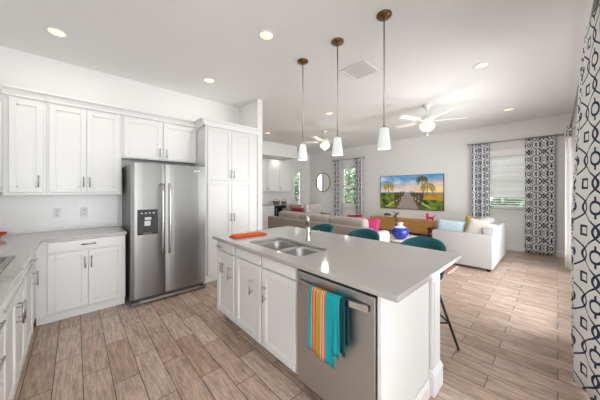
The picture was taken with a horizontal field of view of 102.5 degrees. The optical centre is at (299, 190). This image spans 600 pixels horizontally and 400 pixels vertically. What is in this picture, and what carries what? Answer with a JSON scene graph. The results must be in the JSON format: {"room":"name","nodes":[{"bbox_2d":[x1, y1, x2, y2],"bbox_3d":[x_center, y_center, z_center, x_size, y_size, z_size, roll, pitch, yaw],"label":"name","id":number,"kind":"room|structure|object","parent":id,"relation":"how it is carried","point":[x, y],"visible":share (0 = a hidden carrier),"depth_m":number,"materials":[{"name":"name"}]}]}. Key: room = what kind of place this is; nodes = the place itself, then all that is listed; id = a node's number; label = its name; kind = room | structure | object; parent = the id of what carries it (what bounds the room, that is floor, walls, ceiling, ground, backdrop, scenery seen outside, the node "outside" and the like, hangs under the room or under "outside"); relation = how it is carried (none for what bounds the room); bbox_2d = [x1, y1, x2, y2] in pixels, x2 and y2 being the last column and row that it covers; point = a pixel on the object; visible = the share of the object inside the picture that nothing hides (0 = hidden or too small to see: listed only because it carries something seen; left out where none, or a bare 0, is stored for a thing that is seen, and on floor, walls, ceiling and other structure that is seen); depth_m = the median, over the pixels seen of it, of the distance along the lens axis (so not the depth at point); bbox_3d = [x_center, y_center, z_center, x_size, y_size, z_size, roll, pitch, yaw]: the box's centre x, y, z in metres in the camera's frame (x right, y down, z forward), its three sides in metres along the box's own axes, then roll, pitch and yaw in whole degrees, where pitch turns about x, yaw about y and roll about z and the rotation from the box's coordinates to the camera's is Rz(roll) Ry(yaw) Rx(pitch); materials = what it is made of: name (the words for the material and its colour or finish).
{"room":"kitchen","nodes":[
{"label":"kitchen","id":0,"kind":"room"},
{"bbox_2d":[0,46,238,234],"bbox_3d":[-2.480,-0.106,3.612,3.406,3.039,0.130,0,0,-43],"label":"wall","id":1,"kind":"structure","parent":0,"point":[17,68],"depth_m":3.31,"materials":[{"name":"paint"}]},
{"bbox_2d":[1,83,45,194],"bbox_3d":[-3.077,-0.527,2.712,0.314,1.150,0.367,0,0,-43],"label":"upper cabinet","id":2,"kind":"object","parent":1,"relation":"attached to","point":[24,109],"visible":0.99,"depth_m":2.61,"materials":[{"name":"white paint"}]},
{"bbox_2d":[53,208,60,217],"bbox_3d":[-3.021,0.278,2.994,0.070,0.120,0.010,0,0,-43],"label":"wall outlet","id":3,"kind":"object","parent":1,"relation":"attached to","point":[56,211],"visible":1,"depth_m":2.99,"materials":[{"name":"white plastic"}]},
{"bbox_2d":[0,194,117,234],"bbox_3d":[-3.069,0.272,2.966,1.331,0.450,0.010,0,0,-43],"label":"backsplash","id":4,"kind":"structure","parent":1,"relation":"attached to","point":[19,214],"depth_m":2.97,"materials":[{"name":"white tile"}]},
{"bbox_2d":[46,92,121,194],"bbox_3d":[-2.709,-0.527,3.056,0.689,1.150,0.367,0,0,-43],"label":"upper cabinet","id":5,"kind":"object","parent":1,"relation":"attached to","point":[83,137],"visible":1,"depth_m":2.93,"materials":[{"name":"white paint"}]},
{"bbox_2d":[80,207,87,216],"bbox_3d":[-2.838,0.278,3.165,0.070,0.120,0.010,0,0,-43],"label":"wall outlet","id":6,"kind":"object","parent":1,"relation":"attached to","point":[83,210],"visible":1,"depth_m":3.16,"materials":[{"name":"white plastic"}]},
{"bbox_2d":[121,107,195,164],"bbox_3d":[-2.100,-0.772,3.625,0.974,0.660,0.367,0,0,-43],"label":"upper cabinet","id":7,"kind":"object","parent":1,"relation":"attached to","point":[146,136],"visible":0.97,"depth_m":3.48,"materials":[{"name":"white paint"}]},
{"bbox_2d":[239,99,261,229],"bbox_3d":[-2.104,-0.106,5.780,0.104,3.039,4.080,0,0,-43],"label":"wall","id":8,"kind":"structure","parent":0,"point":[250,114],"depth_m":4.29,"materials":[{"name":"paint"}]},
{"bbox_2d":[262,152,309,204],"bbox_3d":[-1.493,-0.106,8.957,5.127,3.039,0.130,0,0,-43],"label":"wall","id":9,"kind":"structure","parent":0,"point":[267,197],"depth_m":10.05,"materials":[{"name":"paint"}]},
{"bbox_2d":[262,158,289,191],"bbox_3d":[-1.069,-0.565,8.997,1.619,1.195,0.386,0,0,-43],"label":"upper cabinet","id":10,"kind":"object","parent":9,"relation":"attached to","point":[275,173],"visible":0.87,"depth_m":8.95,"materials":[{"name":"white paint"}]},
{"bbox_2d":[262,141,296,159],"bbox_3d":[-1.715,-1.407,7.997,3.490,0.439,0.970,0,0,-43],"label":"soffit","id":11,"kind":"object","parent":9,"relation":"attached to","point":[270,150],"depth_m":8.34,"materials":[{"name":"paint"}]},
{"bbox_2d":[292,167,302,203],"bbox_3d":[-0.104,0.213,10.176,0.640,2.400,0.104,0,0,-43],"label":"door","id":12,"kind":"structure","parent":9,"relation":"in","point":[294,169],"depth_m":10.29,"materials":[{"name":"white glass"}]},
{"bbox_2d":[0,0,599,153],"bbox_3d":[0.912,-1.676,3.931,8.800,0.100,10.900,0,0,-43],"label":"ceiling","id":13,"kind":"structure","parent":0,"point":[533,49],"depth_m":2.83,"materials":[{"name":"paint"}]},
{"bbox_2d":[44,27,68,38],"bbox_3d":[-2.497,-1.622,2.474,0.184,0.008,0.184,0,0,-43],"label":"recessed light","id":14,"kind":"object","parent":13,"relation":"in","point":[53,31],"visible":1,"depth_m":2.47,"materials":[{"name":"white plastic"}]},
{"bbox_2d":[202,78,215,83],"bbox_3d":[-1.342,-1.622,3.551,0.184,0.008,0.184,0,0,-43],"label":"recessed light","id":15,"kind":"object","parent":13,"relation":"in","point":[206,80],"visible":1,"depth_m":3.54,"materials":[{"name":"white plastic"}]},
{"bbox_2d":[258,30,274,41],"bbox_3d":[-0.351,-1.622,2.522,0.184,0.008,0.184,0,0,-43],"label":"recessed light","id":16,"kind":"object","parent":13,"relation":"in","point":[264,35],"visible":1,"depth_m":2.52,"materials":[{"name":"white plastic"}]},
{"bbox_2d":[297,58,307,159],"bbox_3d":[0.036,-1.006,3.016,0.136,1.238,0.136,0,0,-43],"label":"pendant lamp","id":17,"kind":"object","parent":13,"relation":"hanging from","point":[302,155],"visible":1,"depth_m":2.99,"materials":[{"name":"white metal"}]},
{"bbox_2d":[301,130,346,148],"bbox_3d":[0.672,-1.306,6.568,1.296,0.638,1.233,0,0,-3],"label":"ceiling fan","id":18,"kind":"object","parent":13,"relation":"hanging from","point":[324,142],"visible":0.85,"depth_m":6.44,"materials":[{"name":"white plastic"}]},
{"bbox_2d":[331,37,343,155],"bbox_3d":[0.408,-1.006,2.618,0.136,1.238,0.136,0,0,-43],"label":"pendant lamp","id":19,"kind":"object","parent":13,"relation":"hanging from","point":[337,150],"visible":1,"depth_m":2.59,"materials":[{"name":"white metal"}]},
{"bbox_2d":[340,60,379,79],"bbox_3d":[0.804,-1.619,3.255,0.380,0.012,0.380,0,0,-43],"label":"ceiling vent","id":20,"kind":"object","parent":13,"relation":"in","point":[344,71],"visible":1,"depth_m":3.24,"materials":[{"name":"white plastic"}]},
{"bbox_2d":[376,9,391,149],"bbox_3d":[0.776,-1.006,2.223,0.136,1.238,0.136,0,0,-43],"label":"pendant lamp","id":21,"kind":"object","parent":13,"relation":"hanging from","point":[384,143],"visible":1,"depth_m":2.21,"materials":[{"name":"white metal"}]},
{"bbox_2d":[393,104,464,130],"bbox_3d":[2.435,-1.306,4.604,1.296,0.638,1.233,0,0,33],"label":"ceiling fan","id":22,"kind":"object","parent":13,"relation":"hanging from","point":[426,119],"visible":1,"depth_m":4.48,"materials":[{"name":"white plastic"}]},
{"bbox_2d":[473,62,490,69],"bbox_3d":[2.357,-1.622,3.126,0.184,0.008,0.184,0,0,-43],"label":"recessed light","id":23,"kind":"object","parent":13,"relation":"in","point":[482,65],"visible":1,"depth_m":3.12,"materials":[{"name":"white plastic"}]},
{"bbox_2d":[14,241,590,399],"bbox_3d":[0.912,1.443,3.931,8.800,0.060,10.900,0,0,-43],"label":"floor","id":24,"kind":"structure","parent":0,"point":[511,322],"depth_m":2.14,"materials":[{"name":"brown wood"}]},
{"bbox_2d":[0,303,5,399],"bbox_3d":[-1.511,0.971,0.795,0.643,0.882,0.824,0,0,-43],"label":"base cabinet","id":25,"kind":"object","parent":24,"relation":"on","point":[2,322],"visible":0.91,"depth_m":1.24,"materials":[{"name":"white paint"}]},
{"bbox_2d":[0,226,126,305],"bbox_3d":[-1.910,0.514,1.744,1.335,0.030,3.356,0,0,-43],"label":"countertop","id":26,"kind":"structure","parent":25,"relation":"on","point":[24,246],"depth_m":2.28,"materials":[{"name":"stone"}]},
{"bbox_2d":[0,255,14,272],"bbox_3d":[-2.090,0.475,1.359,0.540,0.046,0.750,0,0,-43],"label":"cooktop","id":27,"kind":"object","parent":26,"relation":"in","point":[4,261],"visible":1,"depth_m":1.66,"materials":[{"name":"silver metal"}]},
{"bbox_2d":[1,269,26,399],"bbox_3d":[-2.059,0.971,1.382,0.643,0.882,0.769,0,0,-43],"label":"base cabinet","id":28,"kind":"object","parent":24,"relation":"on","point":[15,303],"visible":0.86,"depth_m":1.52,"materials":[{"name":"white paint"}]},
{"bbox_2d":[24,253,38,355],"bbox_3d":[-2.614,0.971,1.976,0.643,0.882,0.846,0,0,-43],"label":"base cabinet","id":29,"kind":"object","parent":24,"relation":"on","point":[30,273],"visible":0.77,"depth_m":2.07,"materials":[{"name":"white paint"}]},
{"bbox_2d":[35,234,124,325],"bbox_3d":[-2.626,0.971,2.927,0.752,0.882,0.670,0,0,-43],"label":"base cabinet","id":30,"kind":"object","parent":24,"relation":"on","point":[84,275],"visible":0.98,"depth_m":2.68,"materials":[{"name":"white paint"}]},
{"bbox_2d":[122,162,204,307],"bbox_3d":[-1.929,0.530,3.436,0.898,1.764,0.844,0,0,-43],"label":"refrigerator","id":31,"kind":"object","parent":24,"relation":"on","point":[163,205],"visible":0.99,"depth_m":3.14,"materials":[{"name":"grey metal"}]},
{"bbox_2d":[190,117,258,282],"bbox_3d":[-1.316,0.165,4.121,0.986,2.494,0.713,0,0,-43],"label":"pantry cabinet","id":32,"kind":"object","parent":24,"relation":"on","point":[227,151],"visible":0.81,"depth_m":3.85,"materials":[{"name":"white paint"}]},
{"bbox_2d":[216,240,241,328],"bbox_3d":[-0.570,0.971,2.703,0.658,0.882,0.414,0,0,-43],"label":"base cabinet","id":33,"kind":"object","parent":24,"relation":"on","point":[226,253],"visible":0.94,"depth_m":2.48,"materials":[{"name":"white paint"}]},
{"bbox_2d":[219,261,223,273],"bbox_3d":[-0.836,0.816,2.558,0.002,0.116,0.100,0,0,-43],"label":"electrical outlet","id":34,"kind":"object","parent":33,"relation":"attached to","point":[221,265],"visible":1,"depth_m":2.55,"materials":[{"name":"white plastic"}]},
{"bbox_2d":[262,206,273,228],"bbox_3d":[-1.536,0.971,8.376,1.189,0.882,0.656,0,0,-43],"label":"base cabinet","id":35,"kind":"object","parent":24,"relation":"on","point":[267,211],"visible":0.26,"depth_m":8.34,"materials":[{"name":"white paint"}]},
{"bbox_2d":[262,203,291,205],"bbox_3d":[-1.169,0.514,8.738,2.220,0.030,0.628,0,0,-43],"label":"countertop","id":36,"kind":"structure","parent":35,"relation":"on","point":[279,203],"depth_m":8.75,"materials":[{"name":"stone"}]},
{"bbox_2d":[236,241,318,373],"bbox_3d":[-0.119,0.971,2.221,0.658,0.882,0.899,0,0,-43],"label":"base cabinet","id":37,"kind":"object","parent":24,"relation":"on","point":[266,288],"visible":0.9,"depth_m":1.94,"materials":[{"name":"white paint"}]},
{"bbox_2d":[212,226,461,302],"bbox_3d":[0.152,0.514,2.280,1.118,0.030,2.099,0,0,-43],"label":"countertop","id":38,"kind":"structure","parent":37,"relation":"on","point":[386,270],"depth_m":1.77,"materials":[{"name":"stone"}]},
{"bbox_2d":[229,231,266,238],"bbox_3d":[-0.573,0.488,2.662,0.385,0.021,0.163,0,0,-39],"label":"folded dishcloth","id":39,"kind":"object","parent":38,"relation":"on","point":[259,233],"visible":1,"depth_m":2.63,"materials":[{"name":"fabric"}]},
{"bbox_2d":[253,240,321,255],"bbox_3d":[-0.119,0.631,2.226,0.415,0.200,0.775,0,0,-43],"label":"sink","id":40,"kind":"object","parent":38,"relation":"in","point":[283,246],"visible":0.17,"depth_m":2.30,"materials":[{"name":"metal"}]},
{"bbox_2d":[305,204,318,240],"bbox_3d":[0.120,0.313,2.323,0.140,0.371,0.212,0,0,3],"label":"kitchen faucet","id":41,"kind":"object","parent":38,"relation":"on","point":[308,232],"visible":1,"depth_m":2.38,"materials":[{"name":"silver metal"}]},
{"bbox_2d":[274,205,285,215],"bbox_3d":[-0.874,0.972,8.986,0.596,0.878,0.663,0,0,-43],"label":"beverage cooler","id":42,"kind":"object","parent":24,"relation":"on","point":[278,208],"visible":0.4,"depth_m":8.68,"materials":[{"name":"black plastic"}]},
{"bbox_2d":[282,204,330,214],"bbox_3d":[0.193,0.948,8.543,1.660,0.929,0.790,0,0,-23],"label":"loveseat","id":43,"kind":"object","parent":24,"relation":"on","point":[313,208],"visible":0.21,"depth_m":8.69,"materials":[{"name":"beige fabric"}]},
{"bbox_2d":[286,204,303,210],"bbox_3d":[-0.173,0.698,8.547,0.660,0.430,0.165,0,0,-23],"label":"cushion","id":44,"kind":"object","parent":43,"relation":"on","point":[288,208],"depth_m":8.41,"materials":[{"name":"red fabric"}]},
{"bbox_2d":[290,205,300,208],"bbox_3d":[-0.130,0.668,8.226,0.420,0.391,0.173,0,0,-23],"label":"throw pillow","id":45,"kind":"object","parent":43,"relation":"on","point":[291,206],"visible":0.28,"depth_m":8.18,"materials":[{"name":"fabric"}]},
{"bbox_2d":[291,207,303,212],"bbox_3d":[-0.087,0.658,6.378,0.178,0.433,0.460,0,0,-43],"label":"throw pillow","id":46,"kind":"object","parent":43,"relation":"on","point":[293,208],"visible":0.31,"depth_m":6.29,"materials":[{"name":"red fabric"}]},
{"bbox_2d":[304,204,320,213],"bbox_3d":[0.444,0.698,8.809,0.660,0.430,0.165,0,0,-23],"label":"cushion","id":47,"kind":"object","parent":43,"relation":"on","point":[313,208],"depth_m":8.74,"materials":[{"name":"beige fabric"}]},
{"bbox_2d":[311,224,332,232],"bbox_3d":[0.250,0.949,3.395,0.486,0.931,0.486,0,0,7],"label":"bar stool","id":48,"kind":"object","parent":24,"relation":"on","point":[321,227],"visible":0.11,"depth_m":3.55,"materials":[{"name":"teal fabric"}]},
{"bbox_2d":[268,211,389,241],"bbox_3d":[0.465,0.968,5.552,0.820,0.887,3.000,0,0,-43],"label":"sofa","id":49,"kind":"object","parent":24,"relation":"on","point":[343,225],"visible":0.29,"depth_m":5.12,"materials":[{"name":"beige fabric"}]},
{"bbox_2d":[278,211,302,218],"bbox_3d":[-0.207,0.768,6.111,0.265,0.486,0.855,0,0,-43],"label":"cushion","id":50,"kind":"object","parent":49,"relation":"on","point":[287,214],"depth_m":5.97,"materials":[{"name":"beige fabric"}]},
{"bbox_2d":[301,213,330,222],"bbox_3d":[0.385,0.768,5.477,0.265,0.486,0.855,0,0,-43],"label":"cushion","id":51,"kind":"object","parent":49,"relation":"on","point":[313,217],"depth_m":5.31,"materials":[{"name":"beige fabric"}]},
{"bbox_2d":[329,215,368,227],"bbox_3d":[0.977,0.768,4.844,0.265,0.486,0.855,0,0,-43],"label":"cushion","id":52,"kind":"object","parent":49,"relation":"on","point":[343,220],"depth_m":4.69,"materials":[{"name":"beige fabric"}]},
{"bbox_2d":[347,214,361,217],"bbox_3d":[1.141,0.673,5.034,0.170,0.394,0.400,0,0,-43],"label":"throw pillow","id":53,"kind":"object","parent":49,"relation":"on","point":[359,215],"visible":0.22,"depth_m":4.98,"materials":[{"name":"red fabric"}]},
{"bbox_2d":[356,216,379,231],"bbox_3d":[1.291,0.733,4.654,0.500,0.456,0.203,0,0,18],"label":"throw pillow","id":54,"kind":"object","parent":49,"relation":"on","point":[373,223],"visible":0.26,"depth_m":4.57,"materials":[{"name":"fabric"}]},
{"bbox_2d":[297,268,377,399],"bbox_3d":[0.394,0.976,1.661,0.663,0.873,0.600,0,0,-43],"label":"dishwasher","id":55,"kind":"object","parent":24,"relation":"on","point":[355,376],"visible":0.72,"depth_m":1.37,"materials":[{"name":"silver metal"}]},
{"bbox_2d":[308,285,349,369],"bbox_3d":[0.162,0.800,1.422,0.067,0.412,0.284,0,0,-43],"label":"dish towel","id":56,"kind":"object","parent":55,"relation":"hanging from","point":[328,315],"visible":1,"depth_m":1.39,"materials":[{"name":"teal fabric"}]},
{"bbox_2d":[347,229,379,240],"bbox_3d":[0.721,0.949,2.890,0.486,0.931,0.486,0,0,-2],"label":"bar stool","id":57,"kind":"object","parent":24,"relation":"on","point":[362,233],"visible":0.11,"depth_m":3.04,"materials":[{"name":"teal fabric"}]},
{"bbox_2d":[370,216,437,237],"bbox_3d":[3.129,1.132,7.425,0.418,0.563,1.960,0,0,-43],"label":"media console","id":58,"kind":"object","parent":24,"relation":"on","point":[418,227],"visible":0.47,"depth_m":7.04,"materials":[{"name":"brown wood"}]},
{"bbox_2d":[426,213,434,220],"bbox_3d":[3.663,0.733,6.758,0.080,0.208,0.247,0,0,-43],"label":"animal figurine","id":59,"kind":"object","parent":58,"relation":"on","point":[427,214],"visible":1,"depth_m":6.76,"materials":[{"name":"pink ceramic"}]},
{"bbox_2d":[378,274,442,399],"bbox_3d":[0.061,0.971,2.208,0.829,0.882,2.000,0,0,-43],"label":"panelling","id":60,"kind":"object","parent":24,"relation":"on","point":[410,366],"visible":0.48,"depth_m":1.47,"materials":[{"name":"white paint"}]},
{"bbox_2d":[400,236,459,349],"bbox_3d":[1.181,0.949,2.376,0.486,0.931,0.486,0,0,2],"label":"bar stool","id":61,"kind":"object","parent":24,"relation":"on","point":[423,242],"visible":0.15,"depth_m":2.44,"materials":[{"name":"teal fabric"}]},
{"bbox_2d":[427,226,436,236],"bbox_3d":[3.408,1.163,5.947,0.380,0.499,0.380,0,0,-43],"label":"side table","id":62,"kind":"object","parent":24,"relation":"on","point":[431,228],"visible":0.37,"depth_m":5.94,"materials":[{"name":"brown wood"}]},
{"bbox_2d":[444,265,458,273],"bbox_3d":[2.162,1.409,4.893,0.600,0.008,1.700,0,0,-43],"label":"striped rug","id":63,"kind":"object","parent":24,"relation":"on","point":[451,268],"visible":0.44,"depth_m":4.30,"materials":[{"name":"fabric"}]},
{"bbox_2d":[390,234,418,242],"bbox_3d":[2.167,1.185,5.034,0.830,0.413,0.830,0,0,-43],"label":"coffee table","id":64,"kind":"object","parent":63,"relation":"on","point":[392,238],"visible":0.15,"depth_m":4.94,"materials":[{"name":"white plastic"}]},
{"bbox_2d":[393,212,399,225],"bbox_3d":[2.096,0.715,5.268,0.206,0.527,0.206,0,0,-43],"label":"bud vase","id":65,"kind":"object","parent":64,"relation":"on","point":[396,214],"visible":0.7,"depth_m":5.26,"materials":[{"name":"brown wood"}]},
{"bbox_2d":[391,222,408,239],"bbox_3d":[2.035,0.807,4.897,0.340,0.342,0.340,0,0,-43],"label":"ginger jar","id":66,"kind":"object","parent":64,"relation":"on","point":[401,232],"visible":1,"depth_m":4.79,"materials":[{"name":"ceramic"}]},
{"bbox_2d":[432,216,505,271],"bbox_3d":[3.566,0.984,5.034,1.615,0.856,0.960,0,0,-43],"label":"sofa","id":67,"kind":"object","parent":24,"relation":"on","point":[485,250],"visible":0.88,"depth_m":4.41,"materials":[{"name":"white fabric"}]},
{"bbox_2d":[437,218,465,231],"bbox_3d":[3.016,0.778,4.829,0.522,0.423,0.191,0,0,42],"label":"throw pillow","id":68,"kind":"object","parent":67,"relation":"on","point":[443,224],"visible":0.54,"depth_m":4.77,"materials":[{"name":"blue fabric"}]},
{"bbox_2d":[464,215,476,231],"bbox_3d":[3.758,0.768,5.207,0.516,0.499,0.175,0,0,0],"label":"throw pillow","id":69,"kind":"object","parent":67,"relation":"on","point":[467,217],"visible":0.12,"depth_m":5.18,"materials":[{"name":"yellow fabric"}]},
{"bbox_2d":[465,217,496,233],"bbox_3d":[3.329,0.758,4.478,0.518,0.515,0.159,0,0,43],"label":"throw pillow","id":70,"kind":"object","parent":67,"relation":"on","point":[474,226],"visible":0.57,"depth_m":4.46,"materials":[{"name":"fabric"}]},
{"bbox_2d":[477,218,488,222],"bbox_3d":[3.529,0.778,4.733,0.446,0.444,0.249,0,0,-43],"label":"cushion","id":71,"kind":"object","parent":67,"relation":"on","point":[483,220],"depth_m":4.67,"materials":[{"name":"white fabric"}]},
{"bbox_2d":[482,216,494,223],"bbox_3d":[3.935,0.778,5.112,0.626,0.444,0.249,0,0,-43],"label":"cushion","id":72,"kind":"object","parent":67,"relation":"on","point":[491,220],"depth_m":5.01,"materials":[{"name":"white fabric"}]},
{"bbox_2d":[310,112,576,250],"bbox_3d":[3.135,-0.106,7.854,0.130,3.039,8.060,0,0,-43],"label":"wall","id":73,"kind":"structure","parent":0,"point":[448,154],"depth_m":6.70,"materials":[{"name":"paint"}]},
{"bbox_2d":[316,173,329,191],"bbox_3d":[0.957,-0.352,10.062,0.035,0.806,0.806,0,0,-43],"label":"round mirror","id":74,"kind":"object","parent":73,"relation":"attached to","point":[322,180],"visible":1,"depth_m":10.04,"materials":[{"name":"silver metal"}]},
{"bbox_2d":[341,165,354,207],"bbox_3d":[1.880,-0.167,9.132,0.130,1.580,0.820,0,0,-43],"label":"window","id":75,"kind":"structure","parent":73,"relation":"in","point":[350,166],"depth_m":9.33,"materials":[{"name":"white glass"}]},
{"bbox_2d":[380,174,443,210],"bbox_3d":[3.384,0.045,7.452,0.040,1.055,1.916,0,0,-43],"label":"television","id":76,"kind":"object","parent":73,"relation":"attached to","point":[425,191],"visible":1,"depth_m":7.34,"materials":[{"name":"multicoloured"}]},
{"bbox_2d":[378,230,564,257],"bbox_3d":[3.082,1.348,7.804,0.016,0.130,7.800,0,0,-43],"label":"baseboard","id":77,"kind":"structure","parent":73,"relation":"attached to","point":[508,246],"depth_m":5.63,"materials":[{"name":"white wood"}]},
{"bbox_2d":[490,147,524,212],"bbox_3d":[5.000,-0.255,5.792,0.130,1.525,0.960,0,0,-43],"label":"window","id":78,"kind":"structure","parent":73,"relation":"in","point":[498,207],"depth_m":5.79,"materials":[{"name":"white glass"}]},
{"bbox_2d":[490,148,524,210],"bbox_3d":[4.971,-0.261,5.765,0.063,1.462,0.900,0,0,-43],"label":"window blind","id":79,"kind":"object","parent":78,"relation":"attached to","point":[507,180],"visible":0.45,"depth_m":5.76,"materials":[{"name":"white plastic"}]},
{"bbox_2d":[467,133,563,145],"bbox_3d":[4.978,-1.187,5.696,0.120,0.052,1.710,0,0,-43],"label":"curtain rod","id":80,"kind":"object","parent":73,"relation":"attached to","point":[560,134],"visible":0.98,"depth_m":5.54,"materials":[{"name":"silver metal"}]},
{"bbox_2d":[472,143,489,218],"bbox_3d":[4.569,0.111,6.085,0.091,2.564,0.364,0,0,-43],"label":"curtain","id":81,"kind":"object","parent":80,"relation":"hanging from","point":[480,153],"visible":0.77,"depth_m":6.10,"materials":[{"name":"white fabric"}]},
{"bbox_2d":[525,136,554,255],"bbox_3d":[5.286,0.111,5.314,0.092,2.564,0.473,0,0,-43],"label":"curtain","id":82,"kind":"object","parent":80,"relation":"hanging from","point":[539,152],"visible":1,"depth_m":5.30,"materials":[{"name":"white fabric"}]},
{"bbox_3d":[1.821,-1.187,9.076,0.120,0.052,1.460,0,0,-43],"label":"curtain rod","id":83,"kind":"object","parent":73,"relation":"attached to","visible":0},
{"bbox_2d":[334,161,340,215],"bbox_3d":[1.459,0.111,9.418,0.084,2.564,0.302,0,0,-43],"label":"curtain","id":84,"kind":"object","parent":83,"relation":"hanging from","point":[337,164],"visible":0.84,"depth_m":9.39,"materials":[{"name":"white fabric"}]},
{"bbox_2d":[355,158,362,217],"bbox_3d":[2.117,0.111,8.706,0.086,2.564,0.307,0,0,-43],"label":"curtain","id":85,"kind":"object","parent":83,"relation":"hanging from","point":[358,162],"visible":0.82,"depth_m":8.66,"materials":[{"name":"white fabric"}]},
{"bbox_3d":[-1.072,-0.107,-0.270,0.165,3.039,7.468,0,0,-43],"label":"wall","id":86,"kind":"structure","parent":0,"visible":0},
{"bbox_2d":[0,93,2,191],"bbox_3d":[-2.901,-0.494,2.056,0.332,1.045,0.964,0,0,-43],"label":"upper cabinet","id":87,"kind":"object","parent":86,"relation":"attached to","point":[1,96],"visible":1,"depth_m":2.47,"materials":[{"name":"white paint"}]},
{"bbox_3d":[3.387,-0.107,2.664,6.587,3.039,0.130,0,0,-43],"label":"wall","id":88,"kind":"structure","parent":0,"visible":0},
{"bbox_2d":[570,0,599,128],"bbox_3d":[3.120,-1.187,2.615,5.950,0.052,0.160,0,0,-43],"label":"curtain rod","id":89,"kind":"object","parent":88,"relation":"attached to","point":[595,5],"visible":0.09,"depth_m":2.77,"materials":[{"name":"silver metal"}]},
{"bbox_2d":[565,125,574,269],"bbox_3d":[4.968,0.113,4.432,0.612,2.569,0.136,0,0,-43],"label":"curtain","id":90,"kind":"object","parent":89,"relation":"hanging from","point":[569,140],"visible":0.76,"depth_m":4.25,"materials":[{"name":"white fabric"}]},
{"bbox_2d":[571,4,599,399],"bbox_3d":[2.181,0.111,1.799,1.086,2.564,0.192,0,0,-43],"label":"curtain","id":91,"kind":"object","parent":89,"relation":"hanging from","point":[585,207],"visible":1,"depth_m":1.65,"materials":[{"name":"white fabric"}]},
{"label":"outside","id":92,"kind":"structure","parent":0,"visible":0},
{"bbox_3d":[6.340,1.598,20.974,22.100,0.130,38.000,0,0,-43],"label":"lawn","id":93,"kind":"structure","parent":92,"visible":0},
{"bbox_2d":[295,172,298,203],"bbox_3d":[-0.220,-0.061,14.342,1.957,3.198,1.938,0,0,-35],"label":"tree","id":94,"kind":"object","parent":93,"relation":"on","point":[296,173],"visible":0.11,"depth_m":13.79,"materials":[{"name":"green plant"}]},
{"bbox_2d":[344,168,354,203],"bbox_3d":[3.023,-0.308,13.188,2.193,3.690,2.089,0,0,1],"label":"tree","id":95,"kind":"object","parent":93,"relation":"on","point":[350,180],"visible":0.3,"depth_m":12.76,"materials":[{"name":"green plant"}]},
{"bbox_2d":[491,197,524,206],"bbox_3d":[7.752,0.692,8.579,1.718,1.702,1.658,0,0,-16],"label":"tree","id":96,"kind":"object","parent":93,"relation":"on","point":[504,200],"visible":0.16,"depth_m":8.38,"materials":[{"name":"green plant"}]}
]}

